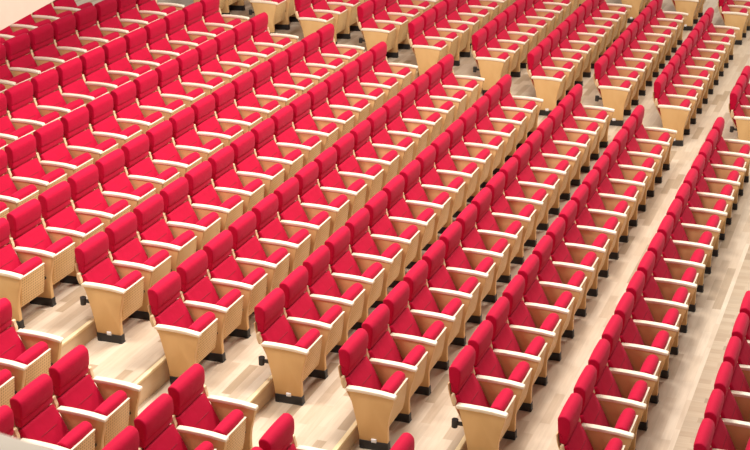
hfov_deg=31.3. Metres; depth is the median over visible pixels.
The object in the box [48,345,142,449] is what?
chair
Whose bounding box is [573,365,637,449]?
chair
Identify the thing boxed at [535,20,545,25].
seat cushion
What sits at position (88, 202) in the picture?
chair
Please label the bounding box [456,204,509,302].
chair
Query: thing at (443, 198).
seat cushion
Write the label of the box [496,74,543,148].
chair
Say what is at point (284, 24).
chair
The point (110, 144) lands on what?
seat cushion
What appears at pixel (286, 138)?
chair
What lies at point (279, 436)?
chair
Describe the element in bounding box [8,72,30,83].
seat cushion
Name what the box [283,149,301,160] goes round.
seat cushion
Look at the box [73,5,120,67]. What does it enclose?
chair
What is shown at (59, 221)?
chair
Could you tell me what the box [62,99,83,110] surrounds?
seat cushion
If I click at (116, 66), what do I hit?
chair
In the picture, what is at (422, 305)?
chair
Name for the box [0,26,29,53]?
chair
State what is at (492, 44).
chair
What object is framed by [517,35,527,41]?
seat cushion
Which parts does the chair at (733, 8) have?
backrest, armrest, panel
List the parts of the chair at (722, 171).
backrest, armrest, panel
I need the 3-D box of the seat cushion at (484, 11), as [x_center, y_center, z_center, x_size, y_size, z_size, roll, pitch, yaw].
[1.831,-3.536,23.310,0.190,0.396,0.386,6,24,22]
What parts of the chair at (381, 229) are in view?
backrest, armrest, panel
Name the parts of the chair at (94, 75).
backrest, panel, armrest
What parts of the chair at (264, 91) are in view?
backrest, armrest, panel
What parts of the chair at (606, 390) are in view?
backrest, panel, armrest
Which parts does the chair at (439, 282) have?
backrest, panel, armrest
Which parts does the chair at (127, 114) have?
backrest, armrest, panel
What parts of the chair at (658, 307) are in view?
backrest, armrest, panel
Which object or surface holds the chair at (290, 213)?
on the floor
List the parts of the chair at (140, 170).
backrest, armrest, panel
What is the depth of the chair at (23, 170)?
15.27 m
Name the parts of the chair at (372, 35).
backrest, armrest, panel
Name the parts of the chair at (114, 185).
backrest, armrest, panel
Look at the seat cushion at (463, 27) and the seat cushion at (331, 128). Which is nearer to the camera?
the seat cushion at (331, 128)
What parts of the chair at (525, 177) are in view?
backrest, armrest, panel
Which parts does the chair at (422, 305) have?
backrest, armrest, panel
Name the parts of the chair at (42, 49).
backrest, armrest, panel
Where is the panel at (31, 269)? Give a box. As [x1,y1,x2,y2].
[12,256,41,300]
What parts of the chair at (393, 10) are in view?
backrest, panel, armrest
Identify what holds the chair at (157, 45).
on the floor
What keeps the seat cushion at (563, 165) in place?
on the chair at (537, 163)
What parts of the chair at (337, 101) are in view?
backrest, panel, armrest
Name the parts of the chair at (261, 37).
backrest, panel, armrest, panel, armrest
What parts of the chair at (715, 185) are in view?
backrest, armrest, panel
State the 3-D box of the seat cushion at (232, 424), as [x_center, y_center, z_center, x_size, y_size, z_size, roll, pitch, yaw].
[-1.288,1.848,11.637,0.190,0.396,0.386,6,24,22]
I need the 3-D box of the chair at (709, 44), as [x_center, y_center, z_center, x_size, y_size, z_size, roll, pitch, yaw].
[5.992,-3.167,23.592,0.577,0.973,0.552,6,24,22]
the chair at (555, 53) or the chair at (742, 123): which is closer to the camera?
the chair at (742, 123)
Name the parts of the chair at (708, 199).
backrest, armrest, panel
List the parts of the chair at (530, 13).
backrest, panel, armrest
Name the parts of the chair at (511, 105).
backrest, armrest, panel, panel, armrest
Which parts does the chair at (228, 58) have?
backrest, panel, armrest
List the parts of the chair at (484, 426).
backrest, armrest, panel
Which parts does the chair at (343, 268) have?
backrest, armrest, panel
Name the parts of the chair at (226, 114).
backrest, armrest, panel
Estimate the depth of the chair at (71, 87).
17.61 m
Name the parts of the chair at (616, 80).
backrest, panel, armrest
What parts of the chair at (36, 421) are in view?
backrest, armrest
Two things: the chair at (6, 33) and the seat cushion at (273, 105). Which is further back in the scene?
the chair at (6, 33)
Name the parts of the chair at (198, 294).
backrest, armrest, panel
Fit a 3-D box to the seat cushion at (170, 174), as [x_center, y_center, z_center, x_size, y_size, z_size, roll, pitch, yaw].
[-2.490,-0.455,15.878,0.190,0.396,0.386,6,24,22]
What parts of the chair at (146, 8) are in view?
backrest, panel, armrest, panel, armrest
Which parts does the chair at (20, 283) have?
panel, backrest, armrest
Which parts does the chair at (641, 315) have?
backrest, armrest, panel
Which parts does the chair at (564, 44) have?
backrest, panel, armrest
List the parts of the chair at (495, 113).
backrest, armrest, panel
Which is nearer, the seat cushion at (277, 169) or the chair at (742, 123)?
the seat cushion at (277, 169)
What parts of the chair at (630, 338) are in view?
backrest, armrest, panel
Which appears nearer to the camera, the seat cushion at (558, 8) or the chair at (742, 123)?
the chair at (742, 123)
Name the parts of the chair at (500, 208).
backrest, armrest, panel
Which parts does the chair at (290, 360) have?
backrest, armrest, panel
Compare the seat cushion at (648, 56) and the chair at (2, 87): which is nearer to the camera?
the chair at (2, 87)
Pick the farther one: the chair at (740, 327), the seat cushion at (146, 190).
the seat cushion at (146, 190)
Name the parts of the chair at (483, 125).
backrest, armrest, panel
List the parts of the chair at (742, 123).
backrest, armrest, panel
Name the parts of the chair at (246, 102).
backrest, panel, armrest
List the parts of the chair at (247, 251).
backrest, armrest, panel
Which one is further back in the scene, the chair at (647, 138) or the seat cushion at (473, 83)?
the seat cushion at (473, 83)
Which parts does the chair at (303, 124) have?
backrest, panel, armrest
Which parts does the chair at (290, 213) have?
backrest, armrest, panel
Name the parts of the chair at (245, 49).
backrest, panel, armrest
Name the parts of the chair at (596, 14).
backrest, armrest, panel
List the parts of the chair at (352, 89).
backrest, panel, armrest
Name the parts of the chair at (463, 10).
backrest, panel, armrest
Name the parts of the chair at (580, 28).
backrest, panel, armrest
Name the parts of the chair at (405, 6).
backrest, panel, armrest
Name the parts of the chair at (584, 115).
backrest, armrest, panel, panel, armrest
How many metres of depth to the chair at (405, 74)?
20.01 m
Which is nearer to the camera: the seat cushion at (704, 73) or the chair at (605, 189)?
the chair at (605, 189)
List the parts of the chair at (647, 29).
backrest, armrest, panel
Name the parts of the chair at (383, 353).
backrest, armrest, panel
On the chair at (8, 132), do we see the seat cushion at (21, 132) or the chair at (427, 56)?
the seat cushion at (21, 132)
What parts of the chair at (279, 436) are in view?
backrest, armrest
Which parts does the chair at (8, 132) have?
backrest, panel, armrest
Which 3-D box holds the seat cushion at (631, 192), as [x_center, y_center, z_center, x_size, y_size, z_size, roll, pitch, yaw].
[3.213,-0.269,17.068,0.190,0.396,0.386,6,24,22]
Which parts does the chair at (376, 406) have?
backrest, armrest, panel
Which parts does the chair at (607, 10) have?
backrest, panel, armrest, panel, armrest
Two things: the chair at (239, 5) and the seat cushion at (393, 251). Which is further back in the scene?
the chair at (239, 5)
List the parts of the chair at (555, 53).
backrest, armrest, panel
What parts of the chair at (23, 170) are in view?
backrest, armrest, panel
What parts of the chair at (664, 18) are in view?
backrest, panel, armrest, panel, armrest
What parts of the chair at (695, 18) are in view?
panel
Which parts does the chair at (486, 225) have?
backrest, armrest, panel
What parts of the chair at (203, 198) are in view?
backrest, armrest, panel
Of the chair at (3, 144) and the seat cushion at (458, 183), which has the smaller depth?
the chair at (3, 144)
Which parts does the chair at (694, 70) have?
backrest, armrest, panel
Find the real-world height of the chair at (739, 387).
0.973 m
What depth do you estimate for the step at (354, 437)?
12.43 m
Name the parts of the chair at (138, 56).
backrest, panel, armrest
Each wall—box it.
[0,0,53,30]
[0,433,53,449]
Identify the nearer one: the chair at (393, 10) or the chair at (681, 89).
the chair at (681, 89)
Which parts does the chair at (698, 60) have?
backrest, panel, armrest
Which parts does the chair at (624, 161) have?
backrest, armrest, panel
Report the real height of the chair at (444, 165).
0.973 m
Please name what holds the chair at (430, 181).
on the floor
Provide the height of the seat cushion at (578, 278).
0.396 m
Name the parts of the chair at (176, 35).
backrest, panel, armrest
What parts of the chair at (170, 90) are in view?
backrest, panel, armrest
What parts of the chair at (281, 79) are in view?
backrest, panel, armrest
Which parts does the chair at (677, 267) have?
backrest, panel, armrest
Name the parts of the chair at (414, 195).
backrest, panel, armrest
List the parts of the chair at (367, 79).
backrest, panel, armrest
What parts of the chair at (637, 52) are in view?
backrest, panel, armrest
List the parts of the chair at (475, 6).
backrest, panel, armrest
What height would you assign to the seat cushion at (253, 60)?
0.396 m
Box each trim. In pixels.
[60,73,418,357]
[62,70,418,346]
[133,355,165,384]
[138,88,482,406]
[246,375,272,402]
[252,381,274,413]
[333,421,357,449]
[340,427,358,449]
[455,435,465,449]
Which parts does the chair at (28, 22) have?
panel, armrest, backrest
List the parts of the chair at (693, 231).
backrest, panel, armrest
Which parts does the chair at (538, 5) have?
backrest, armrest, panel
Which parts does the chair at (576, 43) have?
backrest, armrest, panel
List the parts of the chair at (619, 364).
backrest, armrest, panel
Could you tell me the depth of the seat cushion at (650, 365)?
13.17 m
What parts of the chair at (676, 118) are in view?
backrest, armrest, panel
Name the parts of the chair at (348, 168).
backrest, armrest, panel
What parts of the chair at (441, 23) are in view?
backrest, armrest, panel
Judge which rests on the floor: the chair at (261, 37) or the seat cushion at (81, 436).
the chair at (261, 37)
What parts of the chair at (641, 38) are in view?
backrest, panel, armrest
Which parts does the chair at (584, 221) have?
backrest, panel, armrest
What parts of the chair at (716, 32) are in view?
backrest, panel, armrest, armrest, panel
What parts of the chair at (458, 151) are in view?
backrest, panel, armrest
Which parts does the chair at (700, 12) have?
panel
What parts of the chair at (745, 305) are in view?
backrest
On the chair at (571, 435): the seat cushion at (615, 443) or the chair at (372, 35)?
the seat cushion at (615, 443)
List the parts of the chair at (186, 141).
backrest, panel, armrest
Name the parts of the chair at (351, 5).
backrest, panel, armrest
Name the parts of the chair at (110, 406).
backrest, armrest, panel, panel, armrest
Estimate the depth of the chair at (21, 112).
16.68 m
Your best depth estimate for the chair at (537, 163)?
17.46 m
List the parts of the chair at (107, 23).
backrest, armrest, panel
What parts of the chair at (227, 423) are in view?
backrest, armrest, panel, armrest, panel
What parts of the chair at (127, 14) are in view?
backrest, armrest, panel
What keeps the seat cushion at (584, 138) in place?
on the chair at (559, 137)
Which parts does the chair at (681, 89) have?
backrest, panel, armrest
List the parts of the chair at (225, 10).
panel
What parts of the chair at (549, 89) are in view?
backrest, armrest, panel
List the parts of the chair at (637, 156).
backrest, armrest, panel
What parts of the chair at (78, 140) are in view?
backrest, armrest, panel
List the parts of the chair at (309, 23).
backrest, armrest, panel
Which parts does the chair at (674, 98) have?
backrest, armrest, panel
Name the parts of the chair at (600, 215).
backrest, panel, armrest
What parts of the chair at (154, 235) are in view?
backrest, panel, armrest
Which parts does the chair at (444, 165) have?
backrest, armrest, panel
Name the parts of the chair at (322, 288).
backrest, armrest, panel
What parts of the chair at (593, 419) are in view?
backrest, armrest, panel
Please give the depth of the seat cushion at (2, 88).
17.30 m
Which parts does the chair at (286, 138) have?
backrest, panel, armrest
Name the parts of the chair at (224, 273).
backrest, panel, armrest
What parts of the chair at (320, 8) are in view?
backrest, armrest, panel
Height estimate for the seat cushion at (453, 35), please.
0.396 m
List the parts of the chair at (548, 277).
backrest, panel, armrest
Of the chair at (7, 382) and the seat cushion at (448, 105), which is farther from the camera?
the seat cushion at (448, 105)
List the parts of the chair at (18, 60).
backrest, panel, armrest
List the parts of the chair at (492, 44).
backrest, armrest, panel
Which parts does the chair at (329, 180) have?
backrest, armrest, panel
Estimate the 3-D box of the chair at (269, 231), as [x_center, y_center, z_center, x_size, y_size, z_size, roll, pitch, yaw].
[-1.007,0.204,14.936,0.577,0.973,0.552,6,24,22]
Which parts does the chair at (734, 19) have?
backrest, panel, armrest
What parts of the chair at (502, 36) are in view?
backrest, panel, armrest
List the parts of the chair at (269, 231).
backrest, armrest, panel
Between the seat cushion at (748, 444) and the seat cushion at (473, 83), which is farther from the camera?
the seat cushion at (473, 83)
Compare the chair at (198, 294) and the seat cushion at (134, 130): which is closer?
the chair at (198, 294)
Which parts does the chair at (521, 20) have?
backrest, panel, armrest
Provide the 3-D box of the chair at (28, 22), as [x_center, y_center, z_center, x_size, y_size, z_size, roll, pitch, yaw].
[-5.027,-2.864,19.632,0.577,0.973,0.552,6,24,22]
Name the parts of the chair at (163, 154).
backrest, panel, armrest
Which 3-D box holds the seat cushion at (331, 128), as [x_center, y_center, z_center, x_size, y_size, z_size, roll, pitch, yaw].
[-0.648,-1.123,17.734,0.190,0.396,0.386,6,24,22]
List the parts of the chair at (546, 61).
backrest, panel, armrest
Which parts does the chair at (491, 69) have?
backrest, armrest, panel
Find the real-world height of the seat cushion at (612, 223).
0.396 m
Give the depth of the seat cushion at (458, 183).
16.68 m
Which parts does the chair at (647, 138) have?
backrest, panel, armrest, armrest, panel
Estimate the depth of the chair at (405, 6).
23.11 m
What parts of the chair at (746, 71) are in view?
backrest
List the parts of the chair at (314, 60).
backrest, panel, armrest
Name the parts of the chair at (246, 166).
backrest, armrest, panel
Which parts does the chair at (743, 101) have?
backrest, armrest, panel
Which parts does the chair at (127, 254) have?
backrest, panel, armrest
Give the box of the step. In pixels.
[673,245,749,449]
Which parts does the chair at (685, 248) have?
backrest, armrest, panel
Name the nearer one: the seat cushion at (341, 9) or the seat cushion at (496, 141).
the seat cushion at (496, 141)
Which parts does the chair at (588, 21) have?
backrest, armrest, panel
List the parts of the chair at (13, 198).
backrest, panel, armrest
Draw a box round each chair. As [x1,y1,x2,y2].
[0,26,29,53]
[0,43,31,115]
[0,84,6,93]
[0,93,34,174]
[0,139,7,150]
[0,149,38,244]
[0,202,8,218]
[0,218,45,329]
[0,298,63,392]
[0,369,16,407]
[0,405,14,437]
[3,33,55,102]
[4,80,60,158]
[4,134,66,224]
[6,199,75,306]
[9,374,96,449]
[10,14,52,43]
[28,23,78,90]
[30,69,85,143]
[31,4,72,22]
[33,120,93,206]
[38,181,103,284]
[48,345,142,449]
[50,0,92,33]
[51,14,100,78]
[56,58,108,129]
[60,106,117,188]
[67,164,130,258]
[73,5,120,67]
[74,231,144,343]
[79,47,130,115]
[86,93,141,172]
[94,0,140,57]
[95,149,155,238]
[102,37,150,103]
[102,426,138,449]
[105,212,171,319]
[110,81,163,157]
[116,0,157,47]
[121,134,179,218]
[123,28,171,91]
[133,70,184,120]
[133,194,196,271]
[134,393,216,449]
[135,0,184,18]
[144,18,190,80]
[146,120,201,177]
[147,271,217,383]
[155,59,204,107]
[159,177,220,250]
[163,10,207,49]
[168,363,257,449]
[169,107,222,161]
[175,49,224,95]
[176,250,243,362]
[182,2,224,40]
[184,161,243,231]
[191,94,242,147]
[193,0,224,20]
[195,39,241,84]
[200,0,249,49]
[203,230,267,337]
[208,146,264,213]
[211,83,261,133]
[214,30,259,103]
[216,0,238,14]
[228,211,289,313]
[229,0,244,10]
[230,131,284,197]
[231,72,279,120]
[232,21,275,92]
[248,0,285,33]
[249,12,298,81]
[250,61,296,108]
[251,118,303,181]
[251,193,310,274]
[251,446,262,449]
[254,288,322,405]
[259,413,324,449]
[268,51,313,126]
[269,0,294,29]
[270,105,320,166]
[273,177,330,255]
[279,266,344,378]
[284,41,329,114]
[289,14,298,21]
[289,93,337,152]
[294,0,333,51]
[294,161,349,236]
[301,32,343,102]
[303,245,364,352]
[307,82,354,139]
[310,0,347,44]
[314,147,366,220]
[316,23,364,80]
[323,71,369,126]
[324,226,384,329]
[326,0,359,38]
[332,133,383,203]
[338,328,407,449]
[339,61,384,114]
[343,0,367,30]
[345,208,402,307]
[350,120,399,190]
[355,51,397,103]
[357,0,395,50]
[362,304,427,422]
[364,191,419,287]
[366,107,413,174]
[369,41,417,93]
[371,0,407,57]
[382,96,428,159]
[382,175,435,268]
[383,281,446,395]
[384,0,419,49]
[390,432,414,449]
[395,0,430,34]
[397,84,441,146]
[399,160,450,250]
[403,260,463,369]
[407,16,446,75]
[411,0,440,8]
[411,74,454,133]
[415,145,465,233]
[420,8,458,56]
[422,240,480,345]
[424,64,466,122]
[430,132,478,217]
[432,1,468,65]
[437,54,484,110]
[439,221,495,323]
[443,0,479,56]
[445,119,491,202]
[448,345,515,449]
[456,0,488,48]
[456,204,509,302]
[458,107,503,187]
[466,0,498,21]
[468,320,531,439]
[471,28,509,95]
[471,95,515,173]
[471,187,523,282]
[479,0,507,13]
[482,20,519,74]
[484,85,526,160]
[485,172,535,264]
[486,296,546,411]
[493,12,528,76]
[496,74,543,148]
[499,157,547,246]
[502,275,561,385]
[503,5,537,67]
[507,0,514,6]
[512,0,546,45]
[512,143,559,230]
[518,254,574,360]
[523,0,554,37]
[524,130,570,214]
[526,46,565,115]
[532,0,562,29]
[532,235,586,337]
[536,118,580,199]
[537,37,574,105]
[542,0,570,22]
[546,217,598,316]
[547,29,582,94]
[547,106,590,185]
[553,0,579,14]
[556,21,590,85]
[556,393,624,449]
[558,95,599,172]
[558,200,609,296]
[564,13,598,77]
[568,84,614,159]
[570,184,619,277]
[573,6,606,68]
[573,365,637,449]
[581,0,613,58]
[582,169,629,259]
[588,339,649,449]
[590,0,620,49]
[593,55,631,125]
[593,155,638,242]
[597,0,631,41]
[601,314,660,430]
[603,46,639,115]
[603,141,647,226]
[611,38,646,105]
[612,128,655,210]
[614,292,670,403]
[618,30,653,95]
[621,0,643,22]
[621,116,663,196]
[626,22,659,85]
[626,271,680,378]
[630,105,676,182]
[633,14,666,76]
[637,251,689,354]
[639,0,647,14]
[640,7,671,68]
[646,0,677,60]
[647,232,698,332]
[653,74,691,145]
[655,0,687,52]
[657,215,706,311]
[661,64,697,134]
[666,198,713,292]
[668,55,703,123]
[672,0,698,30]
[675,46,709,113]
[675,183,720,273]
[681,38,714,103]
[683,168,727,256]
[687,30,720,93]
[691,154,734,239]
[693,0,702,23]
[693,22,725,84]
[693,418,714,449]
[698,0,705,16]
[698,141,740,224]
[699,14,730,76]
[704,7,739,67]
[704,389,749,449]
[705,129,745,209]
[712,117,749,195]
[714,361,749,449]
[718,0,748,44]
[723,336,749,421]
[726,0,749,37]
[728,85,749,140]
[731,312,749,387]
[733,0,749,30]
[735,75,749,116]
[739,290,749,345]
[741,65,749,103]
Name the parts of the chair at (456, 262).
backrest, panel, armrest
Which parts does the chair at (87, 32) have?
backrest, armrest, panel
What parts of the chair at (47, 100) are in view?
backrest, panel, armrest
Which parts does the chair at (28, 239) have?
backrest, panel, armrest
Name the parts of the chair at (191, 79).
backrest, armrest, panel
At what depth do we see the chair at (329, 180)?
16.22 m
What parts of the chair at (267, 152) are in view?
backrest, panel, armrest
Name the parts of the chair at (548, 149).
backrest, armrest, panel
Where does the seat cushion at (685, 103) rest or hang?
on the chair at (676, 118)
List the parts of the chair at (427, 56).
backrest, armrest, panel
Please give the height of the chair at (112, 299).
0.973 m
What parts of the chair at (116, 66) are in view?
backrest, panel, armrest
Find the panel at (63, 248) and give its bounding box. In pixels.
[44,236,72,274]
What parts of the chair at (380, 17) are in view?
backrest, armrest, panel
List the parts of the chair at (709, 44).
backrest, panel, armrest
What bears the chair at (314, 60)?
on the floor
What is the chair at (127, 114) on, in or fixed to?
on the floor
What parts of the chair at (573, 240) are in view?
backrest, panel, armrest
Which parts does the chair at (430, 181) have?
backrest, panel, armrest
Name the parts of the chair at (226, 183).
backrest, panel, armrest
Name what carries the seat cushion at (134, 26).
on the chair at (107, 23)
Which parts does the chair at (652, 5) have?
backrest, panel, armrest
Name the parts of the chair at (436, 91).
backrest, panel, armrest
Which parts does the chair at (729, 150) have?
backrest, armrest, panel, armrest, panel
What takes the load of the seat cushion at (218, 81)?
on the chair at (191, 79)
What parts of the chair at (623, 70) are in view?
backrest, panel, armrest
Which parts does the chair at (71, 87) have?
backrest, panel, armrest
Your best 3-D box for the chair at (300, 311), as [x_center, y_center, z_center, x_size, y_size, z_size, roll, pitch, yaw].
[-0.599,0.972,13.489,0.577,0.973,0.552,6,24,22]
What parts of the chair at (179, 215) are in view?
backrest, panel, armrest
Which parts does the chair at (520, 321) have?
backrest, armrest, panel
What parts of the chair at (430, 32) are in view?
backrest, panel, armrest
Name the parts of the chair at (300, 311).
backrest, panel, armrest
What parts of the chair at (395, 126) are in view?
backrest, panel, armrest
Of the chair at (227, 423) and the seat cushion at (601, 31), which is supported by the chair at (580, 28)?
the seat cushion at (601, 31)
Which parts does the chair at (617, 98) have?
backrest, armrest, panel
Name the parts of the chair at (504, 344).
backrest, armrest, panel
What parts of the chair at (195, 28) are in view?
backrest, panel, armrest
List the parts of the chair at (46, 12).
panel, backrest, armrest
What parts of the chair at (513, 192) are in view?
backrest, armrest, panel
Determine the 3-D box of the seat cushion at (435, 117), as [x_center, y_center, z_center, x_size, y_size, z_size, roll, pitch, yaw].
[0.775,-1.341,18.683,0.190,0.396,0.386,6,24,22]
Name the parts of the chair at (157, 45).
backrest, panel, armrest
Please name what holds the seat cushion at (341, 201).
on the chair at (311, 198)
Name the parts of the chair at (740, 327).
backrest, armrest, panel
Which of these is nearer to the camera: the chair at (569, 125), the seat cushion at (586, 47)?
the chair at (569, 125)
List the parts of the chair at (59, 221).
backrest, armrest, panel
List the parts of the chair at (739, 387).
backrest, armrest, panel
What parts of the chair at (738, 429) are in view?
backrest, armrest, panel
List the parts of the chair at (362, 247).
backrest, panel, armrest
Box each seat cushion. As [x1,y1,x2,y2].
[0,84,4,91]
[0,139,6,147]
[0,202,6,211]
[0,369,11,385]
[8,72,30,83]
[9,28,28,35]
[9,125,33,137]
[9,184,36,199]
[14,341,47,364]
[32,19,50,26]
[34,61,54,72]
[36,111,59,123]
[39,168,64,182]
[54,10,72,17]
[56,421,92,448]
[57,51,76,60]
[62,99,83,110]
[67,153,91,166]
[75,2,92,8]
[75,217,101,233]
[80,41,98,50]
[87,87,106,97]
[94,138,115,150]
[94,390,126,415]
[102,32,119,40]
[103,199,128,214]
[109,75,128,85]
[114,270,141,289]
[118,124,139,136]
[122,23,138,31]
[130,182,153,196]
[132,65,149,74]
[141,112,161,122]
[142,14,157,22]
[143,249,168,266]
[152,55,169,64]
[155,167,177,180]
[160,6,175,14]
[164,99,183,109]
[170,230,194,246]
[171,45,188,53]
[179,152,199,164]
[185,88,203,98]
[188,312,215,331]
[191,36,206,44]
[194,441,213,449]
[195,212,218,227]
[201,138,220,149]
[205,77,222,86]
[209,27,224,35]
[212,409,243,435]
[215,289,240,307]
[219,195,241,208]
[222,125,241,136]
[224,66,240,75]
[226,18,240,26]
[241,179,262,191]
[241,267,264,284]
[242,56,257,64]
[242,112,260,122]
[259,47,274,55]
[261,100,278,110]
[263,163,282,175]
[265,247,287,263]
[275,37,290,45]
[278,89,295,98]
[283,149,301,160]
[287,229,308,243]
[295,328,319,348]
[296,78,311,87]
[301,135,319,146]
[308,211,328,225]
[312,68,327,76]
[318,305,341,323]
[319,13,332,20]
[320,122,336,133]
[327,58,342,66]
[328,194,347,207]
[333,5,345,12]
[336,110,352,120]
[340,283,362,300]
[343,49,356,56]
[346,179,364,191]
[347,0,358,4]
[352,99,367,108]
[361,262,382,278]
[364,164,381,175]
[368,88,382,96]
[380,150,397,161]
[380,371,404,393]
[381,243,400,258]
[382,24,394,30]
[383,77,396,85]
[395,16,406,22]
[396,67,409,75]
[396,137,412,147]
[399,225,417,239]
[402,345,425,365]
[407,8,417,14]
[411,124,426,134]
[415,208,433,221]
[418,1,428,7]
[422,320,443,340]
[426,112,439,121]
[432,192,448,204]
[434,40,445,47]
[439,101,452,109]
[441,298,461,315]
[445,32,456,38]
[447,177,463,188]
[452,90,465,98]
[456,24,467,30]
[458,277,477,293]
[461,162,476,173]
[464,80,476,87]
[467,16,477,22]
[475,149,489,159]
[475,257,493,272]
[477,9,487,14]
[487,2,497,7]
[488,136,502,145]
[490,238,507,252]
[490,388,512,411]
[497,52,508,59]
[500,123,513,133]
[504,221,521,234]
[507,43,518,50]
[508,361,529,382]
[512,112,524,121]
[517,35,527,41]
[518,204,533,217]
[523,101,535,109]
[525,336,544,355]
[526,27,536,33]
[531,188,546,200]
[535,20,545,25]
[540,313,558,331]
[543,174,557,185]
[544,12,553,18]
[552,5,561,10]
[553,71,563,78]
[554,291,572,308]
[555,160,568,170]
[560,0,569,3]
[562,62,572,68]
[565,146,578,156]
[567,271,584,286]
[571,53,581,59]
[576,134,588,143]
[579,44,589,50]
[580,252,596,266]
[585,122,597,131]
[587,36,597,42]
[591,234,607,247]
[595,28,604,34]
[595,110,606,119]
[603,21,611,26]
[603,217,617,229]
[604,438,622,449]
[610,13,618,19]
[613,200,627,213]
[615,408,635,431]
[617,7,625,11]
[620,80,630,87]
[623,185,636,197]
[628,71,637,78]
[628,380,647,401]
[632,171,645,182]
[635,62,644,68]
[640,354,658,374]
[641,157,653,167]
[642,53,651,59]
[649,45,658,50]
[650,145,661,154]
[651,330,668,349]
[656,37,664,42]
[658,132,669,141]
[662,29,670,34]
[662,308,678,325]
[668,21,676,27]
[672,287,687,303]
[674,14,682,19]
[679,99,689,107]
[681,267,696,282]
[686,89,696,96]
[690,249,704,262]
[692,79,702,86]
[698,70,708,76]
[698,231,711,244]
[704,61,713,67]
[705,215,719,227]
[710,52,718,58]
[713,199,725,211]
[715,44,724,50]
[720,36,728,42]
[720,184,732,195]
[725,29,733,34]
[726,170,738,181]
[733,157,744,167]
[739,8,746,12]
[739,144,749,153]
[745,438,749,449]
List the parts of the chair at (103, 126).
backrest, panel, armrest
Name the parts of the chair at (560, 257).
backrest, armrest, panel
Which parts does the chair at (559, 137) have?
backrest, armrest, panel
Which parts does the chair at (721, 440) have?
backrest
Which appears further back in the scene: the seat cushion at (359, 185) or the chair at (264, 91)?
the chair at (264, 91)
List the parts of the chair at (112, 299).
backrest, armrest, panel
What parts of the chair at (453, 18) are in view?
backrest, panel, armrest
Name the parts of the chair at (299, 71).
backrest, panel, armrest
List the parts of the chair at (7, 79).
backrest, panel, armrest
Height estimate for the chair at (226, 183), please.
0.973 m
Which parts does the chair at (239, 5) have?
panel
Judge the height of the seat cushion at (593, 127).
0.396 m
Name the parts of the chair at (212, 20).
backrest, armrest, panel, armrest, panel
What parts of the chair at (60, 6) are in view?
panel, backrest, armrest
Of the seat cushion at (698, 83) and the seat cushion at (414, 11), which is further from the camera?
the seat cushion at (414, 11)
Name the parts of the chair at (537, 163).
backrest, panel, armrest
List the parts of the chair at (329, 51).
backrest, panel, armrest, panel, armrest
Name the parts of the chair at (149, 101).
backrest, panel, armrest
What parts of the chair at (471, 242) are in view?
backrest, panel, armrest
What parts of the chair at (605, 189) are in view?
backrest, armrest, panel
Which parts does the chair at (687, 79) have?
backrest, panel, armrest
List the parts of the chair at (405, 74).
backrest, panel, armrest, armrest, panel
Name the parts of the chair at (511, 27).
backrest, armrest, panel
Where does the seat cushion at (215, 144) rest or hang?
on the chair at (186, 141)
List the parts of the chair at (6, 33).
backrest, armrest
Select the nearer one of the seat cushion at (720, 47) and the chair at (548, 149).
the chair at (548, 149)
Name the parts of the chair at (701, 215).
backrest, panel, armrest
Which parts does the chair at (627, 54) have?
backrest, panel, armrest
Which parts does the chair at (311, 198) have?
backrest, panel, armrest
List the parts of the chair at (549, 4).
panel, armrest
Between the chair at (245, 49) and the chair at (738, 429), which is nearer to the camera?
the chair at (738, 429)
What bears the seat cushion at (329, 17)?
on the chair at (309, 23)
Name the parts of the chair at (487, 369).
backrest, armrest, panel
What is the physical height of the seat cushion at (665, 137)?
0.396 m
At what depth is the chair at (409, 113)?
18.55 m
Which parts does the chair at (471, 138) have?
backrest, armrest, panel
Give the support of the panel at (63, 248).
on the chair at (28, 239)
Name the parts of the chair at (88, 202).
backrest, armrest, panel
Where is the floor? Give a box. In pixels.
[11,0,749,449]
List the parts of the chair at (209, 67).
backrest, armrest, panel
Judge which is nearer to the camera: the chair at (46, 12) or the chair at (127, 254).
the chair at (127, 254)
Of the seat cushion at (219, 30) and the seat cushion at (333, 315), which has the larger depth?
the seat cushion at (219, 30)
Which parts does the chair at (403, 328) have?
backrest, armrest, panel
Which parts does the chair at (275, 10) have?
armrest, panel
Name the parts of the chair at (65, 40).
backrest, armrest, panel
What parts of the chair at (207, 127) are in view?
backrest, panel, armrest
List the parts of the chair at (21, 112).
backrest, panel, armrest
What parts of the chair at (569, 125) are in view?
backrest, armrest, panel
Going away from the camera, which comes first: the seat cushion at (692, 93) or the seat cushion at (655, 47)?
the seat cushion at (692, 93)
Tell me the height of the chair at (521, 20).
0.973 m
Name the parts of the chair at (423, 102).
backrest, panel, armrest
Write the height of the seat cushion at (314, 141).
0.396 m
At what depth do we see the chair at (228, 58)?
19.46 m
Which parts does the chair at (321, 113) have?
backrest, armrest, panel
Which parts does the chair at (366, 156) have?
backrest, panel, armrest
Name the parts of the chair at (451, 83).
backrest, armrest, panel, armrest, panel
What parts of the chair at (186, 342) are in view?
backrest, armrest, panel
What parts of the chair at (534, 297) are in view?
backrest, panel, armrest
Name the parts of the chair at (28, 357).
panel, backrest, armrest, armrest, panel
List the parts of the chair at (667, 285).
backrest, panel, armrest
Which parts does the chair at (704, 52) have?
backrest, armrest, panel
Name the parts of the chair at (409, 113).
backrest, panel, armrest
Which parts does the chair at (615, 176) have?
backrest, panel, armrest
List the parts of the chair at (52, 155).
backrest, armrest, panel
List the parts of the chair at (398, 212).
backrest, armrest, panel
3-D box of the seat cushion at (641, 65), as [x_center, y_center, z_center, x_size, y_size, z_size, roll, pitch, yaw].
[4.266,-2.423,21.766,0.190,0.396,0.386,6,24,22]
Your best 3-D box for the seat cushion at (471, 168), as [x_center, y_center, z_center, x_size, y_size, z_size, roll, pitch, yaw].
[1.181,-0.573,17.236,0.190,0.396,0.386,6,24,22]
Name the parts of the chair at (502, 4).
armrest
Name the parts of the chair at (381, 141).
backrest, panel, armrest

